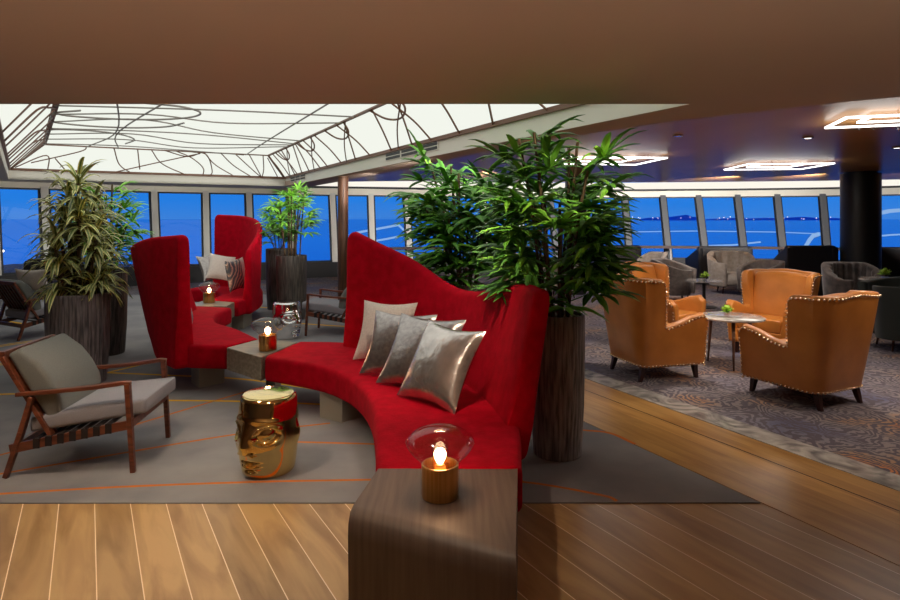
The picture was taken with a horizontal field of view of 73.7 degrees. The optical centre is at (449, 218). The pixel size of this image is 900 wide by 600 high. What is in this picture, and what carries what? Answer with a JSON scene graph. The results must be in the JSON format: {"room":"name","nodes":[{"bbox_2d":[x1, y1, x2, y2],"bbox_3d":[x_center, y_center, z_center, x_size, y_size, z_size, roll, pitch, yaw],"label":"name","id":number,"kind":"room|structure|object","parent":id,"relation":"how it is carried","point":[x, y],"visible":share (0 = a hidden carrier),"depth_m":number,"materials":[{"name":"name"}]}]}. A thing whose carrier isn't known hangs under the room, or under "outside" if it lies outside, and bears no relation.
{"room":"ship interior","nodes":[
{"label":"ship interior","id":0,"kind":"room"},
{"bbox_2d":[0,259,684,285],"bbox_3d":[1.346,1.435,14.013,29.802,0.430,9.709,0,0,0],"label":"wall","id":1,"kind":"structure","parent":0,"point":[314,269],"depth_m":16.75,"materials":[{"name":"grey paint"}]},
{"bbox_2d":[0,187,39,274],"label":"window","id":2,"kind":"structure","parent":1,"relation":"attached to","point":[1,244],"depth_m":13.18,"materials":[{"name":"silver metal"}]},
{"bbox_2d":[37,186,86,258],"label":"window","id":3,"kind":"structure","parent":1,"relation":"attached to","point":[44,191],"depth_m":13.80,"materials":[{"name":"silver metal"}]},
{"bbox_2d":[94,188,150,268],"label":"window","id":4,"kind":"structure","parent":1,"relation":"attached to","point":[95,188],"depth_m":14.81,"materials":[{"name":"silver metal"}]},
{"bbox_2d":[148,190,202,265],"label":"window","id":5,"kind":"structure","parent":1,"relation":"attached to","point":[154,205],"depth_m":15.42,"materials":[{"name":"silver metal"}]},
{"bbox_2d":[201,191,245,256],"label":"window","id":6,"kind":"structure","parent":1,"relation":"attached to","point":[206,243],"depth_m":15.90,"materials":[{"name":"silver metal"}]},
{"bbox_2d":[244,192,281,263],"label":"window","id":7,"kind":"structure","parent":1,"relation":"attached to","point":[248,197],"depth_m":16.49,"materials":[{"name":"silver metal"}]},
{"bbox_2d":[285,194,331,262],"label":"window","id":8,"kind":"structure","parent":1,"relation":"attached to","point":[302,194],"depth_m":16.96,"materials":[{"name":"silver metal"}]},
{"bbox_2d":[328,193,367,261],"bbox_3d":[-2.911,0.250,17.483,1.356,2.009,0.884,0,0,0],"label":"window","id":9,"kind":"structure","parent":1,"relation":"attached to","point":[332,199],"depth_m":17.34,"materials":[{"name":"silver metal"}]},
{"bbox_2d":[366,194,399,240],"bbox_3d":[-1.837,0.250,17.779,1.316,2.009,0.904,0,0,0],"label":"window","id":10,"kind":"structure","parent":1,"relation":"attached to","point":[371,216],"depth_m":17.70,"materials":[{"name":"silver metal"}]},
{"bbox_2d":[403,196,413,258],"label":"window","id":11,"kind":"structure","parent":1,"relation":"attached to","point":[406,226],"depth_m":17.86,"materials":[{"name":"silver metal"}]},
{"bbox_2d":[548,197,561,256],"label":"window","id":12,"kind":"structure","parent":1,"relation":"attached to","point":[551,203],"depth_m":18.71,"materials":[{"name":"grey metal"}]},
{"bbox_2d":[621,195,658,244],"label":"window","id":13,"kind":"structure","parent":1,"relation":"attached to","point":[627,242],"depth_m":18.98,"materials":[{"name":"grey metal"}]},
{"bbox_2d":[659,195,693,258],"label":"window","id":14,"kind":"structure","parent":1,"relation":"attached to","point":[664,216],"depth_m":18.79,"materials":[{"name":"grey metal"}]},
{"bbox_2d":[694,195,733,245],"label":"window","id":15,"kind":"structure","parent":1,"relation":"attached to","point":[698,201],"depth_m":18.69,"materials":[{"name":"grey metal"}]},
{"bbox_2d":[733,195,773,259],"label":"window","id":16,"kind":"structure","parent":1,"relation":"attached to","point":[737,200],"depth_m":18.50,"materials":[{"name":"grey metal"}]},
{"bbox_2d":[772,194,818,253],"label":"window","id":17,"kind":"structure","parent":1,"relation":"attached to","point":[777,199],"depth_m":18.19,"materials":[{"name":"grey metal"}]},
{"bbox_2d":[818,194,839,261],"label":"window","id":18,"kind":"structure","parent":1,"relation":"attached to","point":[825,234],"depth_m":17.82,"materials":[{"name":"grey metal"}]},
{"bbox_2d":[0,0,899,188],"bbox_3d":[0.000,-0.903,7.200,32.000,0.120,20.400,0,0,0],"label":"ceiling","id":19,"kind":"structure","parent":0,"point":[52,51],"depth_m":3.07,"materials":[{"name":"brown paint"}]},
{"bbox_2d":[0,104,687,185],"bbox_3d":[-3.971,-1.246,9.916,11.532,0.807,11.070,0,0,0],"label":"skylight","id":20,"kind":"object","parent":19,"relation":"attached to","point":[244,144],"visible":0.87,"depth_m":9.89,"materials":[{"name":"glowing white glass"},{"name":"dark metal"}]},
{"bbox_2d":[291,174,305,181],"bbox_3d":[-3.614,-0.973,14.256,0.674,0.120,1.226,0,0,0],"label":"ceiling vent","id":21,"kind":"object","parent":20,"relation":"attached to","point":[303,176],"visible":1,"depth_m":14.16,"materials":[{"name":"grey metal"}]},
{"bbox_2d":[385,146,417,160],"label":"ceiling vent","id":22,"kind":"object","parent":20,"relation":"attached to","point":[407,152],"depth_m":8.93,"materials":[{"name":"grey metal"}]},
{"bbox_2d":[422,141,438,151],"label":"ceiling vent","id":23,"kind":"object","parent":20,"relation":"attached to","point":[427,147],"depth_m":8.05,"materials":[{"name":"grey metal"}]},
{"bbox_2d":[0,181,899,196],"bbox_3d":[1.557,-0.830,14.665,30.941,0.240,10.303,0,0,0],"label":"wall header","id":24,"kind":"structure","parent":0,"point":[318,191],"depth_m":17.76,"materials":[{"name":"beige paint"}]},
{"bbox_2d":[338,176,347,299],"bbox_3d":[-2.140,0.404,12.000,0.210,2.493,0.210,0,0,0],"label":"column","id":25,"kind":"structure","parent":24,"relation":"attached to","point":[342,181],"depth_m":11.91,"materials":[{"name":"brown wood"}]},
{"bbox_2d":[565,176,585,294],"bbox_3d":[2.752,0.360,13.150,0.400,2.580,0.300,0,0,0],"label":"column","id":26,"kind":"structure","parent":24,"relation":"attached to","point":[579,182],"depth_m":13.00,"materials":[{"name":"black"}]},
{"bbox_2d":[308,186,899,190],"bbox_3d":[6.095,-0.922,15.937,21.257,0.055,7.020,0,0,0],"label":"trim","id":27,"kind":"structure","parent":24,"relation":"attached to","point":[349,187],"depth_m":18.38,"materials":[{"name":"white paint"}]},
{"bbox_2d":[317,179,899,188],"bbox_3d":[6.095,-1.060,15.974,21.257,0.220,6.946,0,0,0],"label":"trim","id":28,"kind":"structure","parent":24,"relation":"attached to","point":[754,184],"depth_m":18.57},
{"bbox_2d":[840,171,881,269],"bbox_3d":[8.142,0.355,11.900,0.690,2.590,0.690,0,0,0],"label":"column","id":29,"kind":"structure","parent":24,"relation":"attached to","point":[860,191],"depth_m":11.62,"materials":[{"name":"black"}]},
{"bbox_2d":[0,294,899,599],"bbox_3d":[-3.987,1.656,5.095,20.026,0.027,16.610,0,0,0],"label":"floor","id":30,"kind":"structure","parent":0,"point":[199,463],"depth_m":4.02,"materials":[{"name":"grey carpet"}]},
{"bbox_2d":[0,279,43,340],"bbox_3d":[-5.895,1.239,8.560,0.681,0.815,0.885,0,0,28],"label":"lounge chair","id":31,"kind":"object","parent":30,"relation":"on","point":[14,294],"visible":0.62,"depth_m":8.26,"materials":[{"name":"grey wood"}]},
{"bbox_2d":[0,279,40,309],"bbox_3d":[-6.007,1.076,8.348,0.579,0.488,0.336,0,0,28],"label":"cushion","id":32,"kind":"object","parent":31,"relation":"on","point":[13,293],"depth_m":8.25,"materials":[{"name":"fabric"}]},
{"bbox_2d":[5,300,43,318],"bbox_3d":[-5.855,1.273,8.635,0.589,0.192,0.714,0,0,28],"label":"seat cushion","id":33,"kind":"object","parent":31,"relation":"on","point":[16,309],"depth_m":8.32,"materials":[{"name":"grey fabric"}]},
{"bbox_2d":[15,269,46,291],"bbox_3d":[-5.793,0.860,8.325,0.564,0.372,0.190,0,0,16],"label":"cushion","id":34,"kind":"object","parent":31,"relation":"on","point":[32,277],"visible":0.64,"depth_m":8.26,"materials":[{"name":"white fabric"}]},
{"bbox_2d":[24,259,65,299],"bbox_3d":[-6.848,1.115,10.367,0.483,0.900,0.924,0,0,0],"label":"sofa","id":35,"kind":"object","parent":30,"relation":"on","point":[27,267],"visible":0.1,"depth_m":9.98,"materials":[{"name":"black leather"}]},
{"bbox_2d":[18,157,134,381],"bbox_3d":[-3.715,0.513,6.069,1.021,2.259,1.010,0,0,0],"label":"dracaena","id":36,"kind":"object","parent":30,"relation":"on","point":[80,309],"visible":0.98,"depth_m":5.92,"materials":[{"name":"plant"}]},
{"bbox_2d":[44,290,110,381],"bbox_3d":[-3.750,1.193,6.050,0.570,0.900,0.570,0,0,0],"label":"pot","id":37,"kind":"object","parent":36,"relation":"attached to","point":[85,317],"depth_m":5.86,"materials":[{"name":"wood"}]},
{"bbox_2d":[0,333,175,478],"bbox_3d":[-2.459,1.239,4.161,0.885,0.815,0.681,0,0,-6],"label":"lounge chair","id":38,"kind":"object","parent":30,"relation":"on","point":[58,380],"visible":1,"depth_m":3.89,"materials":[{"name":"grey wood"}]},
{"bbox_2d":[9,333,100,414],"bbox_3d":[-2.697,1.076,4.136,0.336,0.488,0.579,0,0,-6],"label":"cushion","id":39,"kind":"object","parent":38,"relation":"on","point":[50,362],"depth_m":3.96,"materials":[{"name":"fabric"}]},
{"bbox_2d":[30,377,175,430],"bbox_3d":[-2.374,1.273,4.170,0.714,0.192,0.589,0,0,-6],"label":"seat cushion","id":40,"kind":"object","parent":38,"relation":"on","point":[72,409],"depth_m":3.91,"materials":[{"name":"grey fabric"}]},
{"bbox_2d":[46,181,152,355],"bbox_3d":[-4.202,0.581,7.316,1.173,2.125,1.163,0,0,33],"label":"potted palm","id":41,"kind":"object","parent":30,"relation":"on","point":[118,321],"visible":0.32,"depth_m":7.30,"materials":[{"name":"plant"}]},
{"bbox_2d":[103,268,127,355],"bbox_3d":[-4.220,1.133,7.350,0.479,1.020,0.479,0,0,0],"label":"pot","id":42,"kind":"object","parent":41,"relation":"attached to","point":[118,321],"depth_m":7.27,"materials":[{"name":"wood"}]},
{"bbox_2d":[130,235,257,387],"bbox_3d":[-2.776,0.900,6.911,1.711,1.500,2.611,0,0,0],"label":"sofa","id":43,"kind":"object","parent":30,"relation":"on","point":[161,265],"visible":0.94,"depth_m":5.76,"materials":[{"name":"red fabric"}]},
{"bbox_2d":[195,301,233,327],"bbox_3d":[-3.380,1.425,8.569,0.599,0.450,0.617,0,0,0],"label":"table","id":44,"kind":"object","parent":30,"relation":"on","point":[230,305],"visible":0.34,"depth_m":8.52,"materials":[{"name":"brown wood"}]},
{"bbox_2d":[199,284,219,302],"bbox_3d":[-3.460,1.049,8.620,0.300,0.298,0.300,0,0,27],"label":"table lamp","id":45,"kind":"object","parent":44,"relation":"on","point":[208,297],"visible":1,"depth_m":8.56,"materials":[{"name":"gold metal"}]},
{"bbox_2d":[191,215,262,328],"bbox_3d":[-3.731,0.785,9.853,1.567,1.730,2.294,0,0,0],"label":"sofa","id":46,"kind":"object","parent":30,"relation":"on","point":[237,236],"visible":0.7,"depth_m":10.06,"materials":[{"name":"red fabric"}]},
{"bbox_2d":[196,255,219,281],"bbox_3d":[-4.094,0.828,10.150,0.378,0.495,0.304,0,0,43],"label":"cushion","id":47,"kind":"object","parent":46,"relation":"on","point":[203,262],"visible":0.58,"depth_m":10.09,"materials":[{"name":"grey fabric"}]},
{"bbox_2d":[205,253,235,280],"bbox_3d":[-3.762,0.794,9.850,0.504,0.574,0.505,0,0,-23],"label":"cushion","id":48,"kind":"object","parent":46,"relation":"on","point":[216,270],"visible":0.75,"depth_m":9.75,"materials":[{"name":"white fabric"}]},
{"bbox_2d":[225,258,243,291],"bbox_3d":[-3.359,0.876,9.375,0.222,0.521,0.440,0,0,12],"label":"cushion","id":49,"kind":"object","parent":46,"relation":"on","point":[234,272],"visible":0.98,"depth_m":9.28,"materials":[{"name":"multicoloured fabric"}]},
{"bbox_2d":[231,257,244,278],"bbox_3d":[-3.385,0.845,9.650,0.177,0.470,0.377,0,0,8],"label":"cushion","id":50,"kind":"object","parent":46,"relation":"on","point":[241,258],"visible":0.24,"depth_m":9.70,"materials":[{"name":"white fabric"}]},
{"bbox_2d":[227,339,296,385],"bbox_3d":[-1.787,1.425,5.611,0.591,0.450,0.794,0,0,0],"label":"table","id":51,"kind":"object","parent":30,"relation":"on","point":[246,359],"visible":0.69,"depth_m":5.44,"materials":[{"name":"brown wood"}]},
{"bbox_2d":[259,317,276,351],"bbox_3d":[-1.670,1.049,5.500,0.300,0.298,0.300,0,0,-29],"label":"table lamp","id":52,"kind":"object","parent":51,"relation":"on","point":[267,340],"visible":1,"depth_m":5.44,"materials":[{"name":"gold metal"}]},
{"bbox_2d":[234,386,299,479],"bbox_3d":[-1.203,1.390,3.910,0.388,0.506,0.454,0,0,23],"label":"stool","id":53,"kind":"object","parent":30,"relation":"on","point":[267,434],"visible":1,"depth_m":3.78,"materials":[{"name":"gold metal"}]},
{"bbox_2d":[256,208,299,309],"bbox_3d":[-3.147,0.672,10.975,1.036,1.943,1.092,0,0,-37],"label":"potted palm","id":54,"kind":"object","parent":30,"relation":"on","point":[271,253],"visible":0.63,"depth_m":10.80,"materials":[{"name":"plant"}]},
{"bbox_2d":[266,248,293,309],"bbox_3d":[-3.120,1.093,11.000,0.499,1.100,0.499,0,0,0],"label":"pot","id":55,"kind":"object","parent":54,"relation":"attached to","point":[271,253],"depth_m":10.78,"materials":[{"name":"brown wood"}]},
{"bbox_2d":[272,300,302,339],"bbox_3d":[-2.231,1.390,8.284,0.454,0.506,0.388,0,0,30],"label":"stool","id":56,"kind":"object","parent":30,"relation":"on","point":[287,324],"visible":0.97,"depth_m":8.14,"materials":[{"name":"silver metal"}]},
{"bbox_2d":[256,180,324,319],"bbox_3d":[-2.573,0.489,9.828,1.145,2.308,1.209,0,0,17],"label":"potted palm","id":57,"kind":"object","parent":30,"relation":"on","point":[291,269],"visible":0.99,"depth_m":9.67,"materials":[{"name":"plant"}]},
{"bbox_2d":[276,254,306,319],"bbox_3d":[-2.600,1.118,9.850,0.489,1.050,0.489,0,0,0],"label":"pot","id":58,"kind":"object","parent":57,"relation":"attached to","point":[291,269],"depth_m":9.65,"materials":[{"name":"wood"}]},
{"bbox_2d":[302,287,346,335],"bbox_3d":[-1.631,1.239,8.721,0.885,0.815,0.681,0,0,4],"label":"lounge chair","id":59,"kind":"object","parent":30,"relation":"on","point":[324,305],"visible":0.45,"depth_m":8.43,"materials":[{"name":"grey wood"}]},
{"bbox_2d":[302,297,345,314],"bbox_3d":[-1.716,1.273,8.727,0.714,0.192,0.589,0,0,4],"label":"seat cushion","id":60,"kind":"object","parent":59,"relation":"on","point":[324,305],"depth_m":8.44,"materials":[{"name":"grey fabric"}]},
{"bbox_2d":[339,287,346,308],"bbox_3d":[-1.392,1.076,8.704,0.336,0.488,0.579,0,0,4],"label":"cushion","id":61,"kind":"object","parent":59,"relation":"on","point":[342,302],"depth_m":8.42,"materials":[{"name":"fabric"}]},
{"bbox_2d":[265,232,549,511],"bbox_3d":[-0.515,0.885,4.371,2.198,1.530,2.981,0,0,0],"label":"sofa","id":62,"kind":"object","parent":30,"relation":"on","point":[495,409],"visible":0.7,"depth_m":4.02,"materials":[{"name":"red fabric"}]},
{"bbox_2d":[353,300,417,358],"bbox_3d":[-0.547,0.950,5.090,0.506,0.533,0.341,0,0,19],"label":"cushion","id":63,"kind":"object","parent":62,"relation":"on","point":[370,308],"visible":0.3,"depth_m":5.09,"materials":[{"name":"white fabric"}]},
{"bbox_2d":[360,310,436,372],"bbox_3d":[-0.395,0.960,4.610,0.553,0.519,0.363,0,0,24],"label":"cushion","id":64,"kind":"object","parent":62,"relation":"on","point":[386,325],"visible":0.5,"depth_m":4.61,"materials":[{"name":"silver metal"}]},
{"bbox_2d":[376,313,465,382],"bbox_3d":[-0.210,0.955,4.330,0.583,0.547,0.433,0,0,32],"label":"cushion","id":65,"kind":"object","parent":62,"relation":"on","point":[410,330],"visible":0.48,"depth_m":4.33,"materials":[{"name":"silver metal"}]},
{"bbox_2d":[397,320,485,413],"bbox_3d":[-0.062,0.955,3.955,0.554,0.576,0.437,0,0,45],"label":"cushion","id":66,"kind":"object","parent":62,"relation":"on","point":[437,373],"visible":1,"depth_m":3.86,"materials":[{"name":"silver fabric"}]},
{"bbox_2d":[348,469,517,599],"bbox_3d":[-0.044,1.425,2.493,0.739,0.450,0.785,0,0,0],"label":"end table","id":67,"kind":"object","parent":30,"relation":"on","point":[402,545],"visible":0.96,"depth_m":2.37,"materials":[{"name":"brown wood"}]},
{"bbox_2d":[405,423,474,503],"bbox_3d":[-0.043,1.049,2.600,0.300,0.298,0.300,0,0,0],"label":"table lamp","id":68,"kind":"object","parent":67,"relation":"on","point":[440,473],"visible":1,"depth_m":2.54,"materials":[{"name":"gold metal"}]},
{"bbox_2d":[434,447,445,469],"bbox_3d":[-0.043,1.079,2.600,0.052,0.177,0.052,0,0,0],"label":"bulb","id":69,"kind":"object","parent":68,"relation":"attached to","point":[439,454],"depth_m":2.58,"materials":[{"name":"white glass"}]},
{"bbox_2d":[384,128,533,290],"bbox_3d":[0.106,0.354,5.946,1.679,2.577,1.767,0,0,21],"label":"potted palm","id":70,"kind":"object","parent":30,"relation":"on","point":[426,210],"visible":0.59,"depth_m":5.68,"materials":[{"name":"plant"}]},
{"bbox_2d":[466,114,655,461],"bbox_3d":[0.715,0.467,4.195,1.314,2.352,1.429,0,0,-34],"label":"potted palm","id":71,"kind":"object","parent":30,"relation":"on","point":[557,430],"visible":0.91,"depth_m":4.05,"materials":[{"name":"plant"}]},
{"bbox_2d":[532,310,584,461],"bbox_3d":[0.755,1.153,4.220,0.379,0.980,0.379,0,0,0],"label":"pot","id":72,"kind":"object","parent":71,"relation":"on","point":[557,430],"depth_m":4.06,"materials":[{"name":"brown wood"}]},
{"bbox_2d":[584,389,898,510],"bbox_3d":[1.785,1.648,4.842,8.005,0.004,15.561,0,0,0],"label":"trim","id":73,"kind":"structure","parent":30,"relation":"on","point":[584,389],"depth_m":4.12,"materials":[{"name":"brown wood"}]},
{"bbox_2d":[3,264,899,474],"bbox_3d":[0.000,1.657,9.500,32.000,0.025,25.000,0,0,0],"label":"floor","id":74,"kind":"structure","parent":0,"point":[867,432],"depth_m":5.66,"materials":[{"name":"grey carpet"}]},
{"bbox_2d":[543,263,578,297],"bbox_3d":[2.284,1.248,12.419,0.759,0.800,0.684,0,0,30],"label":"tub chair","id":75,"kind":"object","parent":74,"relation":"on","point":[556,270],"visible":0.05,"depth_m":12.36,"materials":[{"name":"fabric"}]},
{"bbox_2d":[389,245,839,274],"bbox_3d":[6.865,1.233,15.169,18.126,0.846,6.620,0,0,0],"label":"trim","id":76,"kind":"structure","parent":74,"relation":"on","point":[659,247],"depth_m":17.68,"materials":[{"name":"grey metal"}]},
{"bbox_2d":[591,245,640,263],"bbox_3d":[4.137,1.105,15.067,1.093,0.920,0.924,0,0,0],"label":"sofa","id":77,"kind":"object","parent":74,"relation":"on","point":[636,251],"visible":0.1,"depth_m":14.67,"materials":[{"name":"grey fabric"}]},
{"bbox_2d":[636,251,667,261],"bbox_3d":[4.556,1.198,13.608,0.689,0.900,0.786,0,0,-20],"label":"tub chair","id":78,"kind":"object","parent":74,"relation":"on","point":[648,256],"visible":0.18,"depth_m":13.85,"materials":[{"name":"fabric"}]},
{"bbox_2d":[603,273,708,381],"bbox_3d":[2.110,1.103,6.391,0.902,1.084,0.896,0,0,-16],"label":"leather armchair","id":79,"kind":"object","parent":74,"relation":"on","point":[640,334],"visible":0.9,"depth_m":6.05,"materials":[{"name":"orange leather"}]},
{"bbox_2d":[621,261,705,322],"bbox_3d":[2.640,1.103,7.644,0.896,1.084,0.902,0,0,-41],"label":"leather armchair","id":80,"kind":"object","parent":74,"relation":"on","point":[678,309],"visible":0.27,"depth_m":7.67,"materials":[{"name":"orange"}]},
{"bbox_2d":[679,310,696,319],"bbox_3d":[2.718,1.243,7.552,0.536,0.173,0.598,0,0,-41],"label":"seat cushion","id":81,"kind":"object","parent":80,"relation":"on","point":[682,313],"depth_m":7.42,"materials":[{"name":"orange leather"}]},
{"bbox_2d":[651,258,696,297],"bbox_3d":[4.458,1.228,12.015,0.834,0.840,0.938,0,0,35],"label":"tub chair","id":82,"kind":"object","parent":74,"relation":"on","point":[678,272],"visible":0.66,"depth_m":11.60,"materials":[{"name":"grey fabric"}]},
{"bbox_2d":[685,279,722,308],"bbox_3d":[4.741,1.395,11.200,0.660,0.500,0.660,0,0,0],"label":"pedestal table","id":83,"kind":"object","parent":74,"relation":"on","point":[702,281],"visible":0.7,"depth_m":11.17,"materials":[{"name":"stone"}]},
{"bbox_2d":[685,246,752,278],"bbox_3d":[6.879,1.125,15.367,1.362,0.880,0.924,0,0,0],"label":"sofa","id":84,"kind":"object","parent":74,"relation":"on","point":[697,260],"visible":0.34,"depth_m":14.99,"materials":[{"name":"black leather"}]},
{"bbox_2d":[707,251,754,293],"bbox_3d":[6.281,1.187,13.428,0.991,0.921,0.840,0,0,10],"label":"tub chair","id":85,"kind":"object","parent":74,"relation":"on","point":[722,265],"visible":0.63,"depth_m":13.41,"materials":[{"name":"fabric"}]},
{"bbox_2d":[727,271,736,285],"bbox_3d":[6.276,1.317,13.400,0.775,0.255,0.775,0,0,10],"label":"seat cushion","id":86,"kind":"object","parent":85,"relation":"on","point":[731,275],"depth_m":13.06,"materials":[{"name":"fabric"}]},
{"bbox_2d":[702,311,765,370],"bbox_3d":[3.160,1.368,6.740,0.690,0.556,0.690,0,0,0],"label":"round table","id":87,"kind":"object","parent":74,"relation":"on","point":[733,318],"visible":0.82,"depth_m":6.64,"materials":[{"name":"stone"}]},
{"bbox_2d":[720,304,733,315],"bbox_3d":[3.095,1.022,6.709,0.153,0.134,0.145,0,0,0],"label":"posy","id":88,"kind":"object","parent":87,"relation":"on","point":[726,308],"visible":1,"depth_m":6.70,"materials":[{"name":"green plant"}]},
{"bbox_2d":[585,369,899,491],"bbox_3d":[2.138,1.657,5.024,8.220,0.026,15.672,0,0,0],"label":"carpet border","id":89,"kind":"structure","parent":74,"relation":"on","point":[862,470],"depth_m":4.56,"materials":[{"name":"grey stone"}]},
{"bbox_2d":[736,259,784,295],"bbox_3d":[6.381,1.248,12.305,0.828,0.800,0.932,0,0,-10],"label":"tub chair","id":90,"kind":"object","parent":74,"relation":"on","point":[762,263],"visible":0.29,"depth_m":12.51,"materials":[{"name":"grey fabric"}]},
{"bbox_2d":[725,268,822,351],"bbox_3d":[4.003,1.139,7.439,0.860,1.011,0.896,0,0,-38],"label":"leather armchair","id":91,"kind":"object","parent":74,"relation":"on","point":[766,293],"visible":0.48,"depth_m":7.50,"materials":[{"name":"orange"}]},
{"bbox_2d":[737,313,782,333],"bbox_3d":[3.913,1.270,7.367,0.570,0.162,0.536,0,0,-38],"label":"seat cushion","id":92,"kind":"object","parent":91,"relation":"on","point":[773,324],"depth_m":7.12,"materials":[{"name":"orange leather"}]},
{"bbox_2d":[753,271,807,315],"bbox_3d":[4.153,0.954,7.558,0.227,0.588,0.630,0,0,-38],"label":"cushion","id":93,"kind":"object","parent":91,"relation":"on","point":[772,290],"depth_m":7.56,"materials":[{"name":"orange leather"}]},
{"bbox_2d":[773,245,838,295],"bbox_3d":[7.422,1.056,12.667,1.055,1.021,0.924,0,0,0],"label":"sofa","id":94,"kind":"object","parent":74,"relation":"on","point":[809,258],"visible":0.31,"depth_m":12.28,"materials":[{"name":"black leather"}]},
{"bbox_2d":[738,290,881,411],"bbox_3d":[3.303,1.134,5.502,0.904,1.022,0.911,0,0,-25],"label":"leather armchair","id":95,"kind":"object","parent":74,"relation":"on","point":[824,350],"visible":1,"depth_m":5.18,"materials":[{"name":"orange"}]},
{"bbox_2d":[824,293,843,295],"bbox_3d":[3.389,0.947,5.318,0.636,0.594,0.241,0,0,-25],"label":"cushion","id":96,"kind":"object","parent":95,"relation":"on","point":[835,294],"depth_m":5.20,"materials":[{"name":"orange leather"}]},
{"bbox_2d":[821,262,884,295],"bbox_3d":[6.450,1.177,9.625,0.884,0.940,0.738,0,0,5],"label":"tub chair","id":97,"kind":"object","parent":74,"relation":"on","point":[838,277],"visible":0.38,"depth_m":9.71,"materials":[{"name":"grey fabric"}]},
{"bbox_2d":[857,276,883,279],"bbox_3d":[6.308,1.255,8.700,0.660,0.780,0.660,0,0,0],"label":"pedestal table","id":98,"kind":"object","parent":74,"relation":"on","point":[867,277],"visible":0.19,"depth_m":8.87,"materials":[{"name":"stone"}]},
{"bbox_2d":[878,268,890,274],"bbox_3d":[6.313,0.782,8.701,0.190,0.161,0.191,0,0,0],"label":"posy","id":99,"kind":"object","parent":98,"relation":"on","point":[884,271],"visible":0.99,"depth_m":8.68,"materials":[{"name":"green plant"}]},
{"bbox_2d":[857,276,899,351],"bbox_3d":[5.789,1.198,7.593,0.953,0.900,1.110,0,0,15],"label":"tub chair","id":100,"kind":"object","parent":74,"relation":"on","point":[887,320],"visible":0.81,"depth_m":7.37,"materials":[{"name":"black fabric"}]},
{"bbox_2d":[882,247,899,276],"bbox_3d":[9.651,1.075,12.867,1.484,0.981,0.924,0,0,0],"label":"sofa","id":101,"kind":"object","parent":74,"relation":"on","point":[890,256],"visible":0.12,"depth_m":12.47,"materials":[{"name":"black leather"}]},
{"bbox_2d":[348,97,899,181],"bbox_3d":[6.050,-0.945,9.250,19.900,0.030,13.900,0,0,0],"label":"ceiling panels","id":102,"kind":"object","parent":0,"point":[708,146],"visible":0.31,"depth_m":7.92,"materials":[{"name":"paint"}]},
{"bbox_2d":[611,157,667,164],"bbox_3d":[2.538,-0.880,8.595,0.813,0.100,1.070,0,0,-6],"label":"ceiling light","id":103,"kind":"object","parent":102,"relation":"attached to","point":[633,158],"depth_m":8.85,"materials":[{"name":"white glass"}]},
{"bbox_2d":[724,163,834,169],"bbox_3d":[5.488,-0.880,10.100,1.320,0.100,1.120,0,0,6],"label":"ceiling light","id":104,"kind":"object","parent":102,"relation":"attached to","point":[752,164],"visible":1,"depth_m":10.15,"materials":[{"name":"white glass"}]},
{"bbox_2d":[824,114,899,128],"bbox_3d":[4.013,-0.880,5.350,1.020,0.100,0.640,0,0,17],"label":"ceiling light","id":105,"kind":"object","parent":102,"relation":"attached to","point":[866,117],"visible":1,"depth_m":5.53,"materials":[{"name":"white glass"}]},
{"label":"outside","id":106,"kind":"structure","parent":0,"visible":0},
{"bbox_2d":[357,208,899,245],"bbox_3d":[10.899,0.496,35.567,32.645,2.267,3.330,0,0,0],"label":"deck railing","id":107,"kind":"object","parent":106,"point":[813,235],"visible":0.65,"depth_m":34.87,"materials":[{"name":"white metal"}]},
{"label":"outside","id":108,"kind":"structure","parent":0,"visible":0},
{"bbox_2d":[1,219,899,264],"bbox_3d":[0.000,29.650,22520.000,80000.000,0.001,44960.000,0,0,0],"label":"sea","id":109,"kind":"structure","parent":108,"point":[316,248],"depth_m":1078.27,"materials":[{"name":"blue liquid"}]},
{"bbox_2d":[639,215,695,219],"bbox_3d":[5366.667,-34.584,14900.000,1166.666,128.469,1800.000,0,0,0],"label":"hill","id":110,"kind":"structure","parent":109,"relation":"on","point":[681,217],"depth_m":8883.94,"materials":[{"name":"blue"}]},
{"bbox_2d":[705,217,839,219],"bbox_3d":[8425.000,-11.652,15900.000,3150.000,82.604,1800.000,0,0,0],"label":"hill","id":111,"kind":"structure","parent":109,"relation":"on","point":[788,218],"depth_m":8883.94,"materials":[{"name":"blue"}]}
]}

